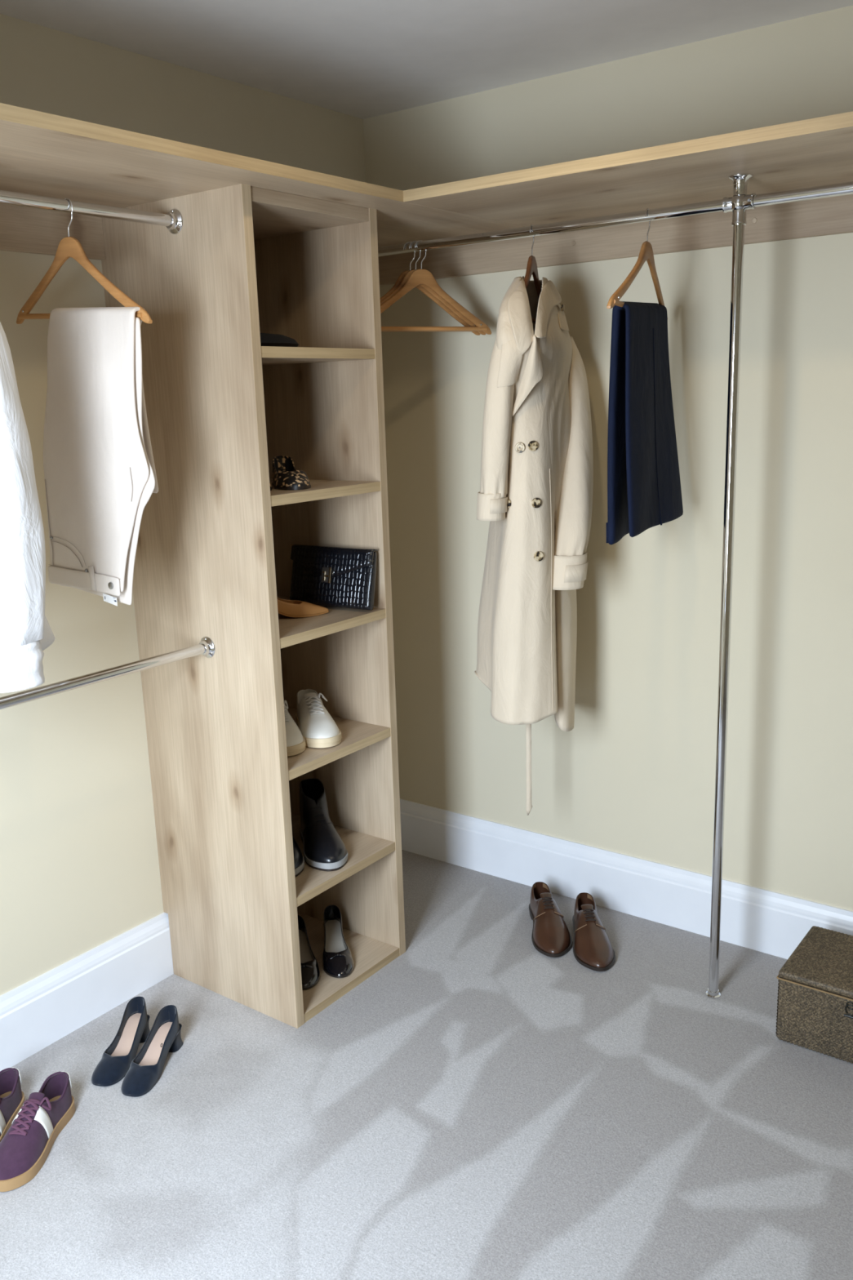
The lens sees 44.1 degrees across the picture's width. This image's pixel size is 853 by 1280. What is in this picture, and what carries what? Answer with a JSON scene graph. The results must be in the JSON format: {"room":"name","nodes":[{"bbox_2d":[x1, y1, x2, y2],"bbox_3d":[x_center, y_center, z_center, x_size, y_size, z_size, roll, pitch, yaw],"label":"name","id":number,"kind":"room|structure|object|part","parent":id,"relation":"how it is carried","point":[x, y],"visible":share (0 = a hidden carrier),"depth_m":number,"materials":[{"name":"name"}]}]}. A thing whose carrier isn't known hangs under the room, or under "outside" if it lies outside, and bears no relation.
{"room":"walk-in closet","nodes":[
{"label":"walk-in closet","id":0,"kind":"room"},
{"bbox_2d":[0,13,365,995],"bbox_3d":[-1.031,-0.144,2.415,0.100,2.401,3.020,8,16,36],"label":"wall","id":1,"kind":"structure","parent":0,"point":[79,863],"depth_m":2.61,"materials":[{"name":"beige paint"}]},
{"bbox_2d":[0,204,105,260],"bbox_3d":[-1.310,-0.783,1.810,0.018,0.106,1.802,8,16,36],"label":"batten","id":2,"kind":"object","parent":1,"relation":"attached to","point":[22,229],"visible":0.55,"depth_m":2.38,"materials":[{"name":"brown wood"}]},
{"bbox_2d":[0,912,173,1071],"bbox_3d":[-0.950,0.922,2.626,0.018,0.183,2.820,8,16,36],"label":"baseboard","id":3,"kind":"structure","parent":1,"relation":"attached to","point":[43,1010],"depth_m":2.70,"materials":[{"name":"white paint"}]},
{"bbox_2d":[0,102,524,247],"bbox_3d":[-0.777,-0.917,2.024,0.597,0.025,2.820,8,16,36],"label":"shelf","id":4,"kind":"object","parent":1,"relation":"attached to","point":[44,154],"visible":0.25,"depth_m":2.12,"materials":[{"name":"brown wood"}]},
{"bbox_2d":[377,181,852,257],"bbox_3d":[1.335,-0.877,1.858,4.200,0.054,0.054,8,16,36],"label":"rail","id":5,"kind":"object","parent":1,"relation":"attached to","point":[846,188],"visible":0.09,"depth_m":2.49,"materials":[{"name":"silver metal"}]},
{"bbox_2d":[380,241,479,335],"bbox_3d":[-0.046,-0.962,2.889,0.449,0.244,0.026,-8,15,-27],"label":"clothes hanger","id":6,"kind":"object","parent":5,"relation":"hanging from","point":[400,278],"visible":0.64,"depth_m":2.90,"materials":[{"name":"brown wood"}]},
{"bbox_2d":[380,240,485,335],"bbox_3d":[-0.030,-0.960,2.878,0.449,0.244,0.026,-8,15,-27],"label":"clothes hanger","id":7,"kind":"object","parent":5,"relation":"hanging from","point":[406,276],"visible":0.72,"depth_m":2.90,"materials":[{"name":"brown wood"}]},
{"bbox_2d":[380,240,491,334],"bbox_3d":[-0.015,-0.958,2.867,0.449,0.244,0.026,-8,15,-27],"label":"clothes hanger","id":8,"kind":"object","parent":5,"relation":"hanging from","point":[418,277],"visible":0.81,"depth_m":2.87,"materials":[{"name":"brown wood"}]},
{"bbox_2d":[524,224,541,323],"bbox_3d":[0.263,-0.919,2.660,0.022,0.244,0.350,3,14,21],"label":"clothes hanger","id":9,"kind":"object","parent":5,"relation":"hanging from","point":[531,268],"visible":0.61,"depth_m":2.65,"materials":[{"name":"wood"}]},
{"bbox_2d":[474,275,593,815],"bbox_3d":[0.289,-0.216,2.836,0.325,1.458,0.486,-2,13,-1],"label":"coat","id":10,"kind":"object","parent":9,"relation":"hanging from","point":[535,493],"visible":0.98,"depth_m":2.69,"materials":[{"name":"beige fabric"}]},
{"bbox_3d":[0.163,-1.036,2.708,1.244,0.025,0.025,8,16,36],"label":"rod","id":11,"kind":"part","parent":5,"relation":"part of","materials":[{"name":"silver metal"}]},
{"bbox_2d":[606,208,664,308],"bbox_3d":[0.509,-0.879,2.472,0.025,0.254,0.449,5,15,28],"label":"clothes hanger","id":12,"kind":"object","parent":5,"relation":"hanging from","point":[646,253],"visible":0.84,"depth_m":2.43,"materials":[{"name":"brown wood"}]},
{"bbox_2d":[605,301,683,545],"bbox_3d":[0.534,-0.534,2.569,0.111,0.563,0.352,5,15,28],"label":"trousers","id":13,"kind":"object","parent":12,"relation":"hanging from","point":[644,491],"visible":1,"depth_m":2.49,"materials":[{"name":"blue fabric"}]},
{"bbox_3d":[1.872,-0.804,1.470,2.864,0.025,0.025,8,16,36],"label":"rod","id":14,"kind":"part","parent":5,"relation":"part of","materials":[{"name":"silver metal"}]},
{"bbox_2d":[0,849,852,1279],"bbox_3d":[0.737,1.239,1.428,4.200,0.001,2.820,8,16,36],"label":"floor","id":15,"kind":"structure","parent":0,"point":[483,1104],"depth_m":2.29,"materials":[{"name":"grey carpet"}]},
{"bbox_2d":[0,1066,25,1142],"bbox_3d":[-0.961,1.043,2.285,0.105,0.102,0.282,0,13,9],"label":"sneaker","id":16,"kind":"object","parent":15,"relation":"on","point":[11,1095],"visible":0.99,"depth_m":2.37,"materials":[{"name":"purple fabric"}]},
{"bbox_2d":[0,1071,75,1191],"bbox_3d":[-0.852,1.044,2.267,0.105,0.102,0.281,0,13,9],"label":"sneaker","id":17,"kind":"object","parent":15,"relation":"on","point":[27,1144],"visible":1,"depth_m":2.24,"materials":[{"name":"purple fabric"}]},
{"bbox_2d":[91,995,150,1086],"bbox_3d":[-0.738,0.971,2.561,0.078,0.104,0.224,2,13,14],"label":"pump","id":18,"kind":"object","parent":15,"relation":"on","point":[114,1064],"visible":0.96,"depth_m":2.57,"materials":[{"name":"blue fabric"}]},
{"bbox_2d":[120,1004,183,1096],"bbox_3d":[-0.659,0.978,2.522,0.078,0.104,0.224,2,13,14],"label":"pump","id":19,"kind":"object","parent":15,"relation":"on","point":[144,1071],"visible":1,"depth_m":2.54,"materials":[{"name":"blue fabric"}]},
{"bbox_2d":[101,183,405,1028],"bbox_3d":[-0.422,-0.060,2.766,0.490,2.000,0.452,8,16,36],"label":"tower","id":20,"kind":"object","parent":15,"relation":"on","point":[213,560],"depth_m":2.66,"materials":[{"name":"brown wood"}]},
{"bbox_3d":[-0.549,-0.018,2.600,0.489,2.000,0.026,8,16,36],"label":"panel","id":21,"kind":"part","parent":20,"relation":"part of","materials":[{"name":"brown wood"}]},
{"bbox_3d":[-0.457,-0.738,2.608,0.280,0.052,0.280,8,16,36],"label":"felt cap","id":22,"kind":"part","parent":20,"relation":"part of","materials":[{"name":"black fabric"}]},
{"bbox_2d":[271,455,311,489],"bbox_3d":[-0.347,-0.419,2.631,0.088,0.070,0.249,-6,14,-17],"label":"shoe","id":23,"kind":"object","parent":20,"relation":"on","point":[285,474],"visible":1,"depth_m":2.56,"materials":[{"name":"fabric"}]},
{"bbox_2d":[284,700,306,755],"bbox_3d":[-0.387,0.215,2.757,0.110,0.102,0.286,-6,14,-17],"label":"sneaker","id":24,"kind":"object","parent":20,"relation":"on","point":[295,742],"visible":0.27,"depth_m":2.67,"materials":[{"name":"white leather"}]},
{"bbox_2d":[292,835,304,877],"bbox_3d":[-0.405,0.511,2.834,0.115,0.159,0.293,-6,14,-18],"label":"boot","id":25,"kind":"object","parent":20,"relation":"on","point":[299,860],"visible":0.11,"depth_m":2.76,"materials":[{"name":"black leather"}]},
{"bbox_2d":[276,597,328,617],"bbox_3d":[-0.372,-0.108,2.696,0.244,0.102,0.069,-6,14,-19],"label":"pump","id":26,"kind":"object","parent":20,"relation":"on","point":[291,608],"visible":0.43,"depth_m":2.69,"materials":[{"name":"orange leather"}]},
{"bbox_2d":[297,915,319,989],"bbox_3d":[-0.346,0.857,2.910,0.087,0.094,0.254,-4,13,-11],"label":"pump","id":27,"kind":"object","parent":20,"relation":"on","point":[310,972],"visible":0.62,"depth_m":2.88,"materials":[{"name":"black leather"}]},
{"bbox_3d":[-0.445,-1.018,2.537,0.461,0.030,0.400,8,16,36],"label":"panel","id":28,"kind":"part","parent":20,"relation":"part of","materials":[{"name":"brown wood"}]},
{"bbox_3d":[-0.434,-0.700,2.611,0.463,0.024,0.400,8,16,36],"label":"shelf","id":29,"kind":"part","parent":20,"relation":"part of","materials":[{"name":"brown wood"}]},
{"bbox_2d":[295,688,342,747],"bbox_3d":[-0.301,0.200,2.813,0.110,0.102,0.286,-6,14,-17],"label":"sneaker","id":30,"kind":"object","parent":20,"relation":"on","point":[318,729],"visible":0.98,"depth_m":2.74,"materials":[{"name":"white leather"}]},
{"bbox_3d":[-0.423,-0.380,2.685,0.463,0.024,0.400,8,16,36],"label":"shelf","id":31,"kind":"part","parent":20,"relation":"part of","materials":[{"name":"brown wood"}]},
{"bbox_2d":[299,777,347,871],"bbox_3d":[-0.294,0.498,2.875,0.115,0.159,0.293,-6,14,-18],"label":"boot","id":32,"kind":"object","parent":20,"relation":"on","point":[324,850],"visible":1,"depth_m":2.84,"materials":[{"name":"black leather"}]},
{"bbox_3d":[-0.296,-0.103,2.932,0.489,2.000,0.026,8,16,36],"label":"panel","id":33,"kind":"part","parent":20,"relation":"part of","materials":[{"name":"brown wood"}]},
{"bbox_3d":[-0.413,-0.056,2.760,0.463,0.024,0.400,8,16,36],"label":"shelf","id":34,"kind":"part","parent":20,"relation":"part of","materials":[{"name":"brown wood"}]},
{"bbox_2d":[289,544,377,610],"bbox_3d":[-0.252,-0.167,2.802,0.270,0.158,0.054,6,15,32],"label":"clutch bag","id":35,"kind":"object","parent":20,"relation":"on","point":[322,575],"visible":0.97,"depth_m":2.78,"materials":[{"name":"black leather"}]},
{"bbox_3d":[-0.267,-0.172,2.791,0.026,0.040,0.004,6,3,32],"label":"clasp plate","id":36,"kind":"part","parent":35,"relation":"part of","materials":[{"name":"gold metal"}]},
{"bbox_2d":[322,904,354,977],"bbox_3d":[-0.258,0.843,2.960,0.087,0.094,0.254,-4,13,-11],"label":"pump","id":37,"kind":"object","parent":20,"relation":"on","point":[337,958],"visible":1,"depth_m":2.97,"materials":[{"name":"black leather"}]},
{"bbox_3d":[-0.403,0.264,2.834,0.463,0.024,0.400,8,16,36],"label":"shelf","id":38,"kind":"part","parent":20,"relation":"part of","materials":[{"name":"brown wood"}]},
{"bbox_3d":[-0.392,0.588,2.909,0.463,0.024,0.400,8,16,36],"label":"shelf","id":39,"kind":"part","parent":20,"relation":"part of","materials":[{"name":"brown wood"}]},
{"bbox_3d":[-0.382,0.903,2.982,0.463,0.024,0.400,8,16,36],"label":"shelf","id":40,"kind":"part","parent":20,"relation":"part of","materials":[{"name":"brown wood"}]},
{"bbox_2d":[528,881,572,957],"bbox_3d":[0.360,0.814,3.102,0.115,0.096,0.314,-2,13,-1],"label":"shoe","id":41,"kind":"object","parent":15,"relation":"on","point":[551,936],"visible":1,"depth_m":3.04,"materials":[{"name":"brown leather"}]},
{"bbox_2d":[572,892,615,971],"bbox_3d":[0.469,0.829,3.023,0.115,0.096,0.314,-2,13,-1],"label":"shoe","id":42,"kind":"object","parent":15,"relation":"on","point":[593,948],"visible":1,"depth_m":2.96,"materials":[{"name":"brown leather"}]},
{"bbox_2d":[706,173,756,998],"bbox_3d":[0.721,-0.044,2.538,0.068,2.000,0.052,8,16,36],"label":"support pole","id":43,"kind":"object","parent":15,"relation":"on","point":[740,202],"visible":0.98,"depth_m":2.49,"materials":[{"name":"silver metal"}]},
{"bbox_2d":[775,925,852,1063],"bbox_3d":[1.059,0.873,2.544,0.348,0.188,0.277,8,16,36],"label":"woven box","id":44,"kind":"object","parent":15,"relation":"on","point":[815,1007],"visible":1,"depth_m":2.50,"materials":[{"name":"brown wicker"}]},
{"bbox_3d":[1.060,0.792,2.527,0.345,0.018,0.269,8,16,36],"label":"lid","id":45,"kind":"part","parent":44,"relation":"part of","materials":[{"name":"brown wicker"}]},
{"bbox_2d":[0,0,852,119],"bbox_3d":[0.661,-1.118,0.882,4.400,0.080,3.020,8,16,36],"label":"ceiling","id":46,"kind":"structure","parent":0,"point":[360,59],"depth_m":2.48,"materials":[{"name":"white paint"}]},
{"bbox_2d":[363,5,852,911],"bbox_3d":[1.564,-0.202,2.301,4.200,2.401,0.100,8,16,36],"label":"wall","id":47,"kind":"structure","parent":0,"point":[633,775],"depth_m":2.90,"materials":[{"name":"beige paint"}]},
{"bbox_2d":[378,194,852,285],"bbox_3d":[1.512,-0.935,2.076,4.182,0.106,0.020,8,16,36],"label":"batten","id":48,"kind":"object","parent":47,"relation":"attached to","point":[832,215],"visible":0.81,"depth_m":2.77,"materials":[{"name":"brown wood"}]},
{"bbox_2d":[400,798,852,959],"bbox_3d":[1.571,0.871,2.495,4.182,0.183,0.018,8,16,36],"label":"baseboard","id":49,"kind":"structure","parent":47,"relation":"attached to","point":[768,922],"depth_m":3.20,"materials":[{"name":"white paint"}]},
{"bbox_2d":[403,111,852,226],"bbox_3d":[1.572,-0.910,1.667,3.603,0.025,0.597,8,16,36],"label":"shelf","id":50,"kind":"object","parent":47,"relation":"attached to","point":[818,151],"visible":0.82,"depth_m":2.31,"materials":[{"name":"brown wood"}]},
{"bbox_3d":[-0.151,0.377,0.041,4.200,2.401,0.050,8,16,36],"label":"wall","id":51,"kind":"structure","parent":0,"visible":0},
{"bbox_2d":[0,190,182,234],"bbox_3d":[-1.097,-0.757,1.656,0.054,0.054,1.802,8,16,36],"label":"rail","id":52,"kind":"object","parent":51,"relation":"attached to","point":[172,220],"visible":1,"depth_m":2.18,"materials":[{"name":"silver metal"}]},
{"bbox_2d":[16,198,152,324],"bbox_3d":[-0.734,-0.773,2.177,0.448,0.258,0.025,8,16,36],"label":"clothes hanger","id":53,"kind":"object","parent":52,"relation":"hanging from","point":[68,246],"visible":0.89,"depth_m":2.15,"materials":[{"name":"brown wood"}]},
{"bbox_2d":[43,306,158,605],"bbox_3d":[-0.695,-0.387,2.236,0.375,0.624,0.079,8,16,36],"label":"jeans","id":54,"kind":"object","parent":53,"relation":"hanging from","point":[100,476],"visible":1,"depth_m":2.20,"materials":[{"name":"beige fabric"}]},
{"bbox_2d":[0,636,215,710],"bbox_3d":[-1.070,0.198,1.880,0.054,0.054,1.802,8,16,36],"label":"rail","id":55,"kind":"object","parent":51,"relation":"attached to","point":[206,647],"visible":1,"depth_m":2.34,"materials":[{"name":"silver metal"}]},
{"bbox_3d":[-0.934,-0.707,1.890,0.323,0.244,0.022,8,16,36],"label":"clothes hanger","id":56,"kind":"object","parent":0,"visible":0},
{"bbox_2d":[0,322,54,693],"bbox_3d":[-0.931,-0.356,1.956,0.496,0.871,0.312,8,16,36],"label":"shirt","id":57,"kind":"object","parent":56,"relation":"hanging from","point":[25,630],"visible":1,"depth_m":1.88,"materials":[{"name":"white fabric"}]}
]}

